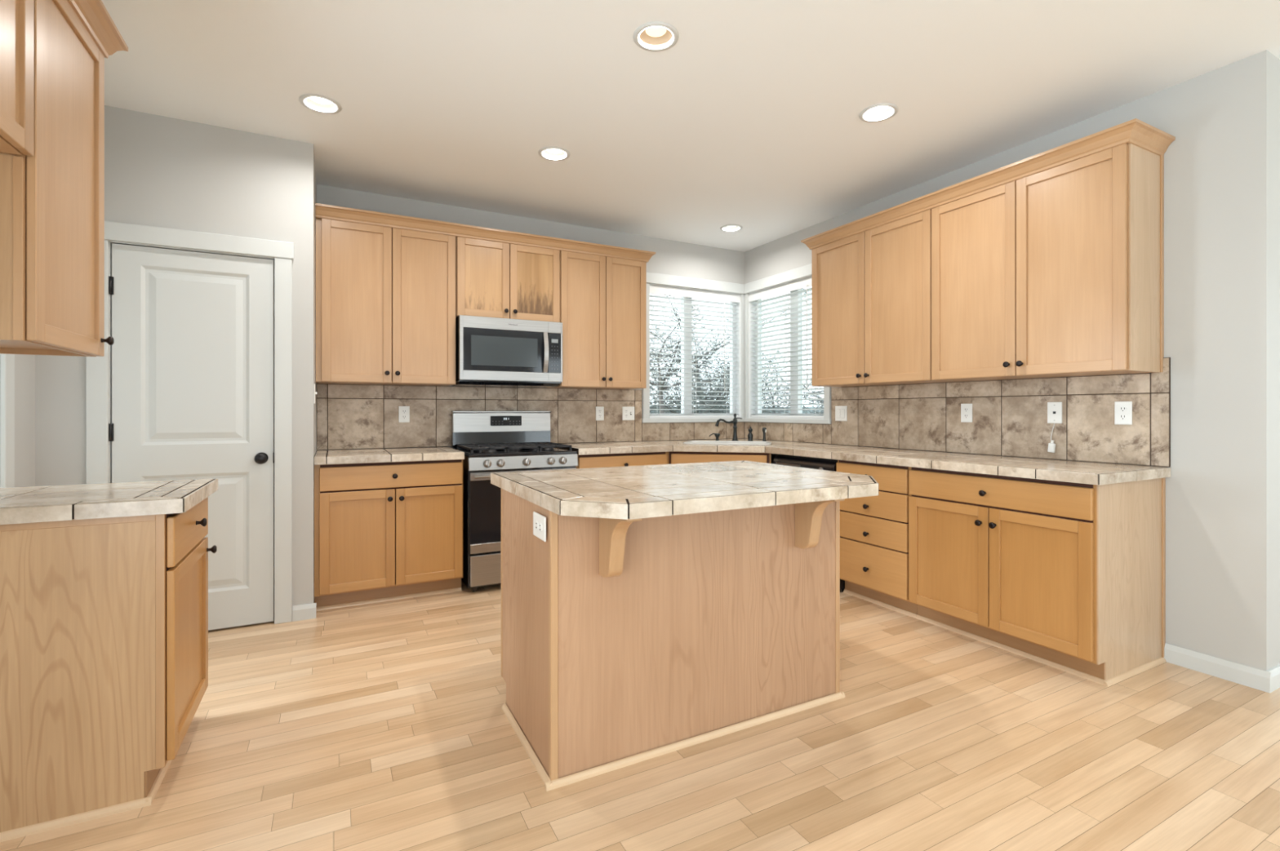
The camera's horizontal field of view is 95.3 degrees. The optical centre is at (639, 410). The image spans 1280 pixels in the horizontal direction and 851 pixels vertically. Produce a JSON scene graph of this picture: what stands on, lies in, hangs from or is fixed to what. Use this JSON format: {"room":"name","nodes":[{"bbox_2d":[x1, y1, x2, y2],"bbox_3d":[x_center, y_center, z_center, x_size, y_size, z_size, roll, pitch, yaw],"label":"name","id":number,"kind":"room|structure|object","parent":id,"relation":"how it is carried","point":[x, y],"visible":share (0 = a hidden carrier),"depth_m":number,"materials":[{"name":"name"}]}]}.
{"room":"kitchen","nodes":[
{"label":"kitchen","id":0,"kind":"room"},
{"bbox_2d":[14,354,35,487],"bbox_3d":[-2.730,-0.172,2.374,0.170,2.745,1.240,0,0,-28],"label":"wall","id":1,"kind":"structure","parent":0,"point":[24,365],"depth_m":2.73,"materials":[{"name":"grey paint"}]},
{"bbox_2d":[0,354,14,488],"bbox_3d":[-2.636,0.130,2.279,0.018,2.140,0.745,0,0,-28],"label":"trim","id":2,"kind":"structure","parent":1,"relation":"attached to","point":[6,361],"depth_m":2.55,"materials":[{"name":"white paint"}]},
{"bbox_2d":[35,105,316,606],"bbox_3d":[-2.571,-0.172,3.406,1.179,2.745,0.680,0,0,-28],"label":"wall","id":3,"kind":"structure","parent":0,"point":[161,171],"depth_m":3.16,"materials":[{"name":"grey paint"}]},
{"bbox_2d":[85,221,293,624],"bbox_3d":[-2.399,0.122,3.166,0.901,2.155,0.144,0,0,-28],"label":"trim","id":4,"kind":"structure","parent":3,"relation":"attached to","point":[98,369],"depth_m":3.27,"materials":[{"name":"white paint"}]},
{"bbox_2d":[108,243,274,631],"bbox_3d":[-2.373,0.168,3.113,0.714,2.040,0.103,0,0,-28],"label":"door","id":5,"kind":"structure","parent":3,"relation":"in","point":[193,333],"depth_m":3.16,"materials":[{"name":"white paint"}]},
{"bbox_2d":[292,603,315,622],"bbox_3d":[-1.928,1.157,3.351,0.119,0.085,0.014,0,0,-28],"label":"baseboard","id":6,"kind":"structure","parent":3,"relation":"attached to","point":[307,611],"depth_m":3.35,"materials":[{"name":"white paint"}]},
{"bbox_2d":[313,383,317,404],"bbox_3d":[-1.918,-0.100,3.449,0.016,0.117,0.073,0,0,-28],"label":"light switch","id":7,"kind":"object","parent":3,"relation":"attached to","point":[314,392],"visible":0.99,"depth_m":3.42,"materials":[{"name":"white plastic"}]},
{"bbox_2d":[316,184,744,450],"bbox_3d":[-1.085,-0.172,4.653,4.969,2.745,0.150,0,0,-28],"label":"wall","id":8,"kind":"structure","parent":0,"point":[674,258],"depth_m":4.85,"materials":[{"name":"grey paint"}]},
{"bbox_2d":[315,217,455,386],"bbox_3d":[-1.739,-0.713,4.020,0.862,1.055,0.361,0,0,-28],"label":"upper cabinet","id":9,"kind":"object","parent":8,"relation":"attached to","point":[385,296],"visible":1,"depth_m":3.87,"materials":[{"name":"brown wood"}]},
{"bbox_2d":[315,203,655,262],"bbox_3d":[-1.037,-1.260,4.376,2.435,0.076,0.381,0,0,-28],"label":"crown molding","id":10,"kind":"structure","parent":9,"relation":"attached to","point":[322,211],"depth_m":4.11,"materials":[{"name":"brown wood"}]},
{"bbox_2d":[455,236,559,322],"bbox_3d":[-1.015,-0.954,4.399,0.764,0.572,0.361,0,0,-28],"label":"upper cabinet","id":11,"kind":"object","parent":8,"relation":"attached to","point":[494,279],"visible":0.9,"depth_m":4.25,"materials":[{"name":"brown wood"}]},
{"bbox_2d":[451,315,562,387],"bbox_3d":[-0.995,-0.424,4.362,0.753,0.478,0.423,0,0,-28],"label":"microwave","id":12,"kind":"object","parent":11,"relation":"attached to","point":[491,352],"visible":0.99,"depth_m":4.20,"materials":[{"name":"silver metal"}]},
{"bbox_2d":[316,383,744,450],"bbox_3d":[-0.597,0.043,4.818,3.629,0.453,0.010,0,0,-28],"label":"backsplash","id":13,"kind":"structure","parent":8,"relation":"attached to","point":[349,416],"depth_m":4.38,"materials":[{"name":"tile"}]},
{"bbox_2d":[398,406,409,422],"bbox_3d":[-1.708,0.026,4.225,0.073,0.117,0.008,0,0,-28],"label":"power outlet","id":14,"kind":"object","parent":13,"relation":"attached to","point":[403,411],"visible":1,"depth_m":4.22,"materials":[{"name":"white plastic"}]},
{"bbox_2d":[595,406,604,420],"bbox_3d":[-0.340,0.024,4.942,0.073,0.117,0.008,0,0,-28],"label":"power outlet","id":15,"kind":"object","parent":13,"relation":"attached to","point":[599,410],"visible":1,"depth_m":4.94,"materials":[{"name":"white plastic"}]},
{"bbox_2d":[622,406,634,420],"bbox_3d":[-0.098,0.024,5.064,0.117,0.117,0.016,0,0,-28],"label":"switch plate","id":16,"kind":"object","parent":13,"relation":"attached to","point":[628,413],"visible":1,"depth_m":5.07,"materials":[{"name":"white plastic"}]},
{"bbox_2d":[547,250,646,389],"bbox_3d":[-0.341,-0.713,4.753,0.751,1.055,0.361,0,0,-28],"label":"upper cabinet","id":17,"kind":"object","parent":8,"relation":"attached to","point":[603,299],"visible":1,"depth_m":4.62,"materials":[{"name":"brown wood"}]},
{"bbox_2d":[641,271,745,422],"bbox_3d":[0.491,-0.559,5.378,1.204,1.332,0.030,0,0,-28],"label":"trim","id":18,"kind":"structure","parent":8,"relation":"attached to","point":[651,277],"depth_m":5.35,"materials":[{"name":"white paint"}]},
{"bbox_2d":[649,284,741,418],"bbox_3d":[0.499,-0.530,5.471,1.015,1.200,0.124,0,0,-28],"label":"window","id":19,"kind":"structure","parent":8,"relation":"in","point":[738,399],"depth_m":5.47,"materials":[{"name":"white plastic"}]},
{"bbox_2d":[649,284,740,417],"bbox_3d":[0.516,-0.529,5.439,1.001,1.183,0.074,0,0,-28],"label":"window blind","id":20,"kind":"object","parent":19,"relation":"attached to","point":[658,290],"visible":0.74,"depth_m":5.43,"materials":[{"name":"white plastic"}]},
{"bbox_2d":[0,580,1279,850],"bbox_3d":[1.386,1.230,1.771,11.300,0.060,9.250,0,0,-28],"label":"floor","id":21,"kind":"structure","parent":0,"point":[384,726],"depth_m":1.98,"materials":[{"name":"brown wood"}]},
{"bbox_2d":[0,497,217,842],"bbox_3d":[-1.841,0.758,1.913,0.665,0.884,0.577,0,0,-28],"label":"base cabinet","id":22,"kind":"object","parent":21,"relation":"on","point":[104,622],"visible":0.98,"depth_m":1.72,"materials":[{"name":"brown wood"}]},
{"bbox_2d":[0,479,217,524],"bbox_3d":[-1.844,0.293,1.912,0.669,0.046,0.595,0,0,-28],"label":"countertop","id":23,"kind":"structure","parent":22,"relation":"on","point":[30,504],"depth_m":1.79,"materials":[{"name":"stone"}]},
{"bbox_2d":[314,459,462,611],"bbox_3d":[-1.673,0.758,3.887,0.856,0.884,0.657,0,0,-28],"label":"base cabinet","id":24,"kind":"object","parent":21,"relation":"on","point":[385,531],"visible":0.99,"depth_m":3.61,"materials":[{"name":"brown wood"}]},
{"bbox_2d":[313,446,464,465],"bbox_3d":[-1.674,0.293,3.891,0.859,0.046,0.652,0,0,-28],"label":"countertop","id":25,"kind":"structure","parent":24,"relation":"on","point":[418,454],"depth_m":3.68,"materials":[{"name":"stone"}]},
{"bbox_2d":[451,410,577,592],"bbox_3d":[-0.916,0.600,4.235,0.760,1.200,0.708,0,0,-28],"label":"gas range","id":26,"kind":"object","parent":21,"relation":"on","point":[491,442],"visible":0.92,"depth_m":3.95,"materials":[{"name":"silver metal"}]},
{"bbox_2d":[457,442,577,457],"bbox_3d":[-0.919,0.278,4.239,0.760,0.061,0.588,0,0,-28],"label":"cooktop","id":27,"kind":"object","parent":26,"relation":"in","point":[471,450],"depth_m":4.08,"materials":[{"name":"black metal"}]},
{"bbox_2d":[575,451,667,468],"bbox_3d":[-0.249,0.758,4.634,0.770,0.884,0.657,0,0,-28],"label":"base cabinet","id":28,"kind":"object","parent":21,"relation":"on","point":[602,460],"visible":0.2,"depth_m":4.36,"materials":[{"name":"brown wood"}]},
{"bbox_2d":[501,488,844,791],"bbox_3d":[0.165,0.758,2.364,1.302,0.884,0.890,0,0,-28],"label":"base cabinet","id":29,"kind":"object","parent":21,"relation":"on","point":[624,643],"visible":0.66,"depth_m":2.10,"materials":[{"name":"brown wood"}]},
{"bbox_2d":[533,511,546,542],"bbox_3d":[-0.336,0.385,1.942,0.008,0.080,0.125,0,0,-28],"label":"power outlet","id":30,"kind":"object","parent":29,"relation":"attached to","point":[539,521],"visible":1,"depth_m":1.93,"materials":[{"name":"white plastic"}]},
{"bbox_2d":[534,521,537,529],"bbox_3d":[-0.348,0.385,1.959,0.002,0.028,0.033,0,0,-28],"label":"socket","id":31,"kind":"object","parent":30,"relation":"attached to","point":[535,522],"depth_m":1.96,"materials":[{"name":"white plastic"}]},
{"bbox_2d":[538,523,542,532],"bbox_3d":[-0.329,0.385,1.923,0.002,0.028,0.033,0,0,-28],"label":"socket","id":32,"kind":"object","parent":30,"relation":"attached to","point":[540,524],"depth_m":1.92,"materials":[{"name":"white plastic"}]},
{"bbox_2d":[490,460,878,519],"bbox_3d":[0.201,0.293,2.400,1.380,0.046,1.040,0,0,-28],"label":"countertop","id":33,"kind":"structure","parent":29,"relation":"on","point":[644,491],"depth_m":2.10,"materials":[{"name":"stone"}]},
{"bbox_2d":[667,451,771,464],"bbox_3d":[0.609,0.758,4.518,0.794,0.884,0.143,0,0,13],"label":"base cabinet","id":34,"kind":"object","parent":21,"relation":"on","point":[673,457],"visible":0.04,"depth_m":4.49,"materials":[{"name":"brown wood"}]},
{"bbox_2d":[773,454,844,592],"bbox_3d":[1.397,0.765,4.227,0.623,0.870,0.602,0,0,-28],"label":"dishwasher","id":35,"kind":"object","parent":21,"relation":"on","point":[828,464],"visible":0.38,"depth_m":4.04,"materials":[{"name":"black metal"}]},
{"bbox_2d":[836,459,917,617],"bbox_3d":[1.668,0.758,3.717,0.657,0.884,0.541,0,0,-28],"label":"base cabinet","id":36,"kind":"object","parent":21,"relation":"on","point":[874,530],"visible":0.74,"depth_m":3.53,"materials":[{"name":"brown wood"}]},
{"bbox_2d":[908,466,1165,687],"bbox_3d":[2.014,0.758,3.057,0.657,0.884,0.945,0,0,-28],"label":"base cabinet","id":37,"kind":"object","parent":21,"relation":"on","point":[1068,577],"visible":0.98,"depth_m":2.75,"materials":[{"name":"brown wood"}]},
{"bbox_2d":[560,438,1170,485],"bbox_3d":[0.894,0.293,3.764,1.987,0.046,3.263,0,0,-28],"label":"countertop","id":38,"kind":"structure","parent":37,"relation":"on","point":[1066,471],"depth_m":3.32,"materials":[{"name":"stone"}]},
{"bbox_2d":[709,433,719,440],"bbox_3d":[0.645,0.232,5.069,0.117,0.075,0.051,0,0,-28],"label":"soap dispenser","id":39,"kind":"object","parent":38,"relation":"on","point":[717,435],"visible":0.89,"depth_m":5.07,"materials":[{"name":"grey metal"}]},
{"bbox_2d":[683,440,771,444],"bbox_3d":[0.732,0.347,4.861,0.710,0.175,0.372,0,0,13],"label":"sink","id":40,"kind":"object","parent":38,"relation":"in","point":[726,442],"visible":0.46,"depth_m":4.94,"materials":[{"name":"white ceramic"}]},
{"bbox_2d":[715,413,742,440],"bbox_3d":[0.750,0.147,5.018,0.287,0.246,0.072,0,0,-31],"label":"faucet","id":41,"kind":"object","parent":38,"relation":"on","point":[734,421],"visible":0.96,"depth_m":5.05,"materials":[{"name":"grey metal"}]},
{"bbox_2d":[747,426,753,441],"bbox_3d":[0.941,0.203,5.000,0.051,0.134,0.074,0,0,41],"label":"soap dispenser","id":42,"kind":"object","parent":38,"relation":"on","point":[750,435],"visible":0.96,"depth_m":4.99,"materials":[{"name":"grey metal"}]},
{"bbox_2d":[761,427,766,441],"bbox_3d":[1.062,0.206,4.983,0.048,0.127,0.048,0,0,-28],"label":"sprayer","id":43,"kind":"object","parent":38,"relation":"on","point":[764,429],"visible":0.96,"depth_m":4.97,"materials":[{"name":"grey metal"}]},
{"bbox_2d":[101,0,1279,252],"bbox_3d":[1.388,-1.695,1.789,11.320,0.300,9.320,0,0,-28],"label":"ceiling","id":44,"kind":"structure","parent":0,"point":[751,121],"depth_m":2.80,"materials":[{"name":"white paint"}]},
{"bbox_2d":[298,93,342,114],"bbox_3d":[-1.607,-1.566,2.936,0.190,0.056,0.190,0,0,-28],"label":"recessed light","id":45,"kind":"object","parent":44,"relation":"in","point":[317,103],"visible":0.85,"depth_m":2.96,"materials":[{"name":"white paint"}]},
{"bbox_2d":[537,146,570,160],"bbox_3d":[-0.514,-1.566,3.503,0.190,0.056,0.190,0,0,-28],"label":"recessed light","id":46,"kind":"object","parent":44,"relation":"in","point":[552,153],"visible":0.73,"depth_m":3.54,"materials":[{"name":"white paint"}]},
{"bbox_2d":[632,22,679,51],"bbox_3d":[0.066,-1.586,2.409,0.190,0.096,0.190,0,0,-28],"label":"recessed light","id":47,"kind":"object","parent":44,"relation":"in","point":[651,36],"visible":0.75,"depth_m":2.44,"materials":[{"name":"white paint"}]},
{"bbox_2d":[720,224,742,231],"bbox_3d":[0.771,-1.566,4.929,0.190,0.056,0.190,0,0,-28],"label":"recessed light","id":48,"kind":"object","parent":44,"relation":"in","point":[730,228],"visible":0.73,"depth_m":4.97,"materials":[{"name":"white paint"}]},
{"bbox_2d":[858,103,898,122],"bbox_3d":[1.236,-1.566,3.024,0.190,0.056,0.190,0,0,-28],"label":"recessed light","id":49,"kind":"object","parent":44,"relation":"in","point":[881,112],"visible":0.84,"depth_m":3.05,"materials":[{"name":"white paint"}]},
{"bbox_2d":[744,49,1279,671],"bbox_3d":[1.916,-0.172,4.118,0.150,2.745,3.585,0,0,-28],"label":"wall","id":50,"kind":"structure","parent":0,"point":[1222,164],"depth_m":2.63,"materials":[{"name":"grey paint"}]},
{"bbox_2d":[748,275,823,419],"bbox_3d":[1.330,-0.530,5.208,0.124,1.200,0.990,0,0,-28],"label":"window","id":51,"kind":"structure","parent":50,"relation":"in","point":[751,412],"depth_m":5.61,"materials":[{"name":"white plastic"}]},
{"bbox_2d":[749,276,823,418],"bbox_3d":[1.299,-0.529,5.192,0.074,1.183,0.976,0,0,-28],"label":"window blind","id":52,"kind":"object","parent":51,"relation":"attached to","point":[806,282],"visible":0.7,"depth_m":5.21,"materials":[{"name":"white plastic"}]},
{"bbox_2d":[744,263,831,424],"bbox_3d":[1.292,-0.559,5.115,0.030,1.332,1.200,0,0,-28],"label":"trim","id":53,"kind":"structure","parent":50,"relation":"attached to","point":[805,271],"depth_m":5.22,"materials":[{"name":"white paint"}]},
{"bbox_2d":[811,208,964,387],"bbox_3d":[1.661,-0.713,4.050,0.361,1.055,1.004,0,0,-28],"label":"upper cabinet","id":54,"kind":"object","parent":50,"relation":"attached to","point":[871,290],"visible":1,"depth_m":3.93,"materials":[{"name":"brown wood"}]},
{"bbox_2d":[800,118,1175,249],"bbox_3d":[1.883,-1.260,3.606,0.381,0.076,2.098,0,0,-28],"label":"crown molding","id":55,"kind":"structure","parent":54,"relation":"attached to","point":[1136,132],"depth_m":3.06,"materials":[{"name":"brown wood"}]},
{"bbox_2d":[744,357,1170,467],"bbox_3d":[1.772,0.007,4.219,0.010,0.523,3.249,0,0,-28],"label":"backsplash","id":56,"kind":"structure","parent":50,"relation":"attached to","point":[1010,416],"depth_m":3.44,"materials":[{"name":"tile"}]},
{"bbox_2d":[835,406,847,421],"bbox_3d":[1.576,0.022,4.573,0.008,0.117,0.117,0,0,-28],"label":"switch plate","id":57,"kind":"object","parent":56,"relation":"attached to","point":[841,412],"visible":1,"depth_m":4.57,"materials":[{"name":"white plastic"}]},
{"bbox_2d":[836,408,839,417],"bbox_3d":[1.562,0.022,4.592,0.002,0.069,0.033,0,0,-28],"label":"rocker switch","id":58,"kind":"object","parent":57,"relation":"attached to","point":[837,410],"depth_m":4.59,"materials":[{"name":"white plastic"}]},
{"bbox_2d":[841,408,844,417],"bbox_3d":[1.584,0.022,4.551,0.002,0.069,0.033,0,0,-28],"label":"rocker switch","id":59,"kind":"object","parent":57,"relation":"attached to","point":[842,410],"depth_m":4.55,"materials":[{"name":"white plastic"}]},
{"bbox_2d":[960,404,972,422],"bbox_3d":[2.051,0.014,3.665,0.008,0.117,0.073,0,0,-28],"label":"power outlet","id":60,"kind":"object","parent":56,"relation":"attached to","point":[966,409],"visible":1,"depth_m":3.66,"materials":[{"name":"white plastic"}]},
{"bbox_2d":[1047,402,1062,423],"bbox_3d":[2.287,0.011,3.217,0.007,0.117,0.073,0,0,-28],"label":"phone jack","id":61,"kind":"object","parent":56,"relation":"attached to","point":[1054,409],"visible":1,"depth_m":3.21,"materials":[{"name":"white plastic"}]},
{"bbox_2d":[1047,423,1055,453],"bbox_3d":[2.276,0.150,3.224,0.020,0.162,0.036,0,0,-28],"label":"connector","id":62,"kind":"object","parent":61,"relation":"hanging from","point":[1051,446],"visible":1,"depth_m":3.22,"materials":[{"name":"white plastic"}]},
{"bbox_2d":[1114,401,1132,425],"bbox_3d":[2.433,0.012,2.937,0.008,0.117,0.073,0,0,-28],"label":"power outlet","id":63,"kind":"object","parent":56,"relation":"attached to","point":[1122,410],"visible":1,"depth_m":2.93,"materials":[{"name":"white plastic"}]},
{"bbox_2d":[1119,406,1126,412],"bbox_3d":[2.430,-0.008,2.935,0.002,0.028,0.033,0,0,-28],"label":"socket","id":64,"kind":"object","parent":63,"relation":"attached to","point":[1122,409],"depth_m":2.94,"materials":[{"name":"white plastic"}]},
{"bbox_2d":[1119,414,1126,420],"bbox_3d":[2.430,0.032,2.935,0.002,0.028,0.033,0,0,-28],"label":"socket","id":65,"kind":"object","parent":63,"relation":"attached to","point":[1122,417],"depth_m":2.94,"materials":[{"name":"white plastic"}]},
{"bbox_2d":[931,142,1164,382],"bbox_3d":[2.127,-0.713,3.162,0.361,1.055,0.999,0,0,-28],"label":"upper cabinet","id":66,"kind":"object","parent":50,"relation":"attached to","point":[1058,271],"visible":1,"depth_m":2.94,"materials":[{"name":"brown wood"}]},
{"bbox_2d":[1164,643,1271,693],"bbox_3d":[2.599,1.157,2.639,0.014,0.085,0.358,0,0,-28],"label":"baseboard","id":67,"kind":"structure","parent":50,"relation":"attached to","point":[1250,677],"depth_m":2.62,"materials":[{"name":"white paint"}]},
{"bbox_3d":[4.514,-0.173,3.541,3.916,2.745,0.150,0,0,-28],"label":"wall","id":68,"kind":"structure","parent":0,"visible":0},
{"bbox_2d":[1266,664,1279,693],"bbox_3d":[4.486,1.157,3.434,4.066,0.085,0.014,0,0,-28],"label":"baseboard","id":69,"kind":"structure","parent":68,"relation":"attached to","point":[1275,672],"depth_m":2.51,"materials":[{"name":"white paint"}]},
{"bbox_3d":[-0.852,-0.173,-0.862,0.150,2.745,6.465,0,0,-28],"label":"wall","id":70,"kind":"structure","parent":0,"visible":0},
{"bbox_2d":[0,0,34,156],"bbox_3d":[-1.542,-0.955,1.059,0.403,0.570,0.915,0,0,-28],"label":"upper cabinet","id":71,"kind":"object","parent":70,"relation":"attached to","point":[16,16],"visible":1,"depth_m":1.48,"materials":[{"name":"brown wood"}]},
{"bbox_2d":[67,0,128,57],"bbox_3d":[-1.657,-1.260,1.300,0.423,0.076,1.550,0,0,-28],"label":"crown molding","id":72,"kind":"structure","parent":71,"relation":"attached to","point":[94,15],"depth_m":1.91,"materials":[{"name":"brown wood"}]},
{"bbox_2d":[0,0,114,356],"bbox_3d":[-1.878,-0.713,1.701,0.403,1.055,0.534,0,0,-28],"label":"upper cabinet","id":73,"kind":"object","parent":70,"relation":"attached to","point":[52,200],"visible":0.98,"depth_m":1.71,"materials":[{"name":"brown wood"}]},
{"label":"outside","id":74,"kind":"structure","parent":0,"visible":0},
{"bbox_3d":[-0.216,1.825,11.178,70.000,0.050,60.000,0,0,-28],"label":"lawn","id":75,"kind":"structure","parent":74,"visible":0},
{"bbox_2d":[649,364,707,413],"bbox_3d":[-0.103,0.360,12.133,3.432,3.038,3.846,0,0,6],"label":"leafy bush","id":76,"kind":"object","parent":75,"relation":"on","point":[668,364],"visible":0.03,"depth_m":11.82,"materials":[{"name":"grey plant"}]},
{"bbox_2d":[649,342,788,413],"bbox_3d":[1.061,0.108,9.847,2.907,3.394,2.824,0,0,-28],"label":"leafy bush","id":77,"kind":"object","parent":75,"relation":"on","point":[702,393],"visible":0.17,"depth_m":9.68,"materials":[{"name":"grey plant"}]},
{"bbox_2d":[649,295,805,413],"bbox_3d":[0.344,-0.015,8.563,3.698,3.867,3.949,0,0,-40],"label":"bare tree","id":78,"kind":"object","parent":75,"relation":"on","point":[662,411],"visible":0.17,"depth_m":8.65,"materials":[{"name":"grey plant"}]},
{"bbox_2d":[649,287,811,413],"bbox_3d":[1.505,-0.623,10.903,4.222,4.850,3.810,0,0,-13],"label":"bare tree","id":79,"kind":"object","parent":75,"relation":"on","point":[676,314],"visible":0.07,"depth_m":10.94,"materials":[{"name":"grey plant"}]},
{"bbox_2d":[649,406,823,413],"bbox_3d":[2.938,0.825,15.405,13.730,1.850,0.063,0,0,-17],"label":"fence","id":80,"kind":"object","parent":75,"relation":"on","point":[656,406],"visible":0.02,"depth_m":15.83,"materials":[{"name":"wood"}]},
{"bbox_2d":[693,335,823,413],"bbox_3d":[2.604,0.480,10.344,2.949,4.418,2.679,0,0,22],"label":"leafy bush","id":81,"kind":"object","parent":75,"relation":"on","point":[775,374],"visible":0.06,"depth_m":10.28,"materials":[{"name":"grey plant"}]},
{"bbox_2d":[761,346,823,413],"bbox_3d":[3.745,-0.302,9.827,3.999,4.212,3.847,0,0,-15],"label":"bare tree","id":82,"kind":"object","parent":75,"relation":"on","point":[809,392],"visible":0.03,"depth_m":10.19,"materials":[{"name":"grey plant"}]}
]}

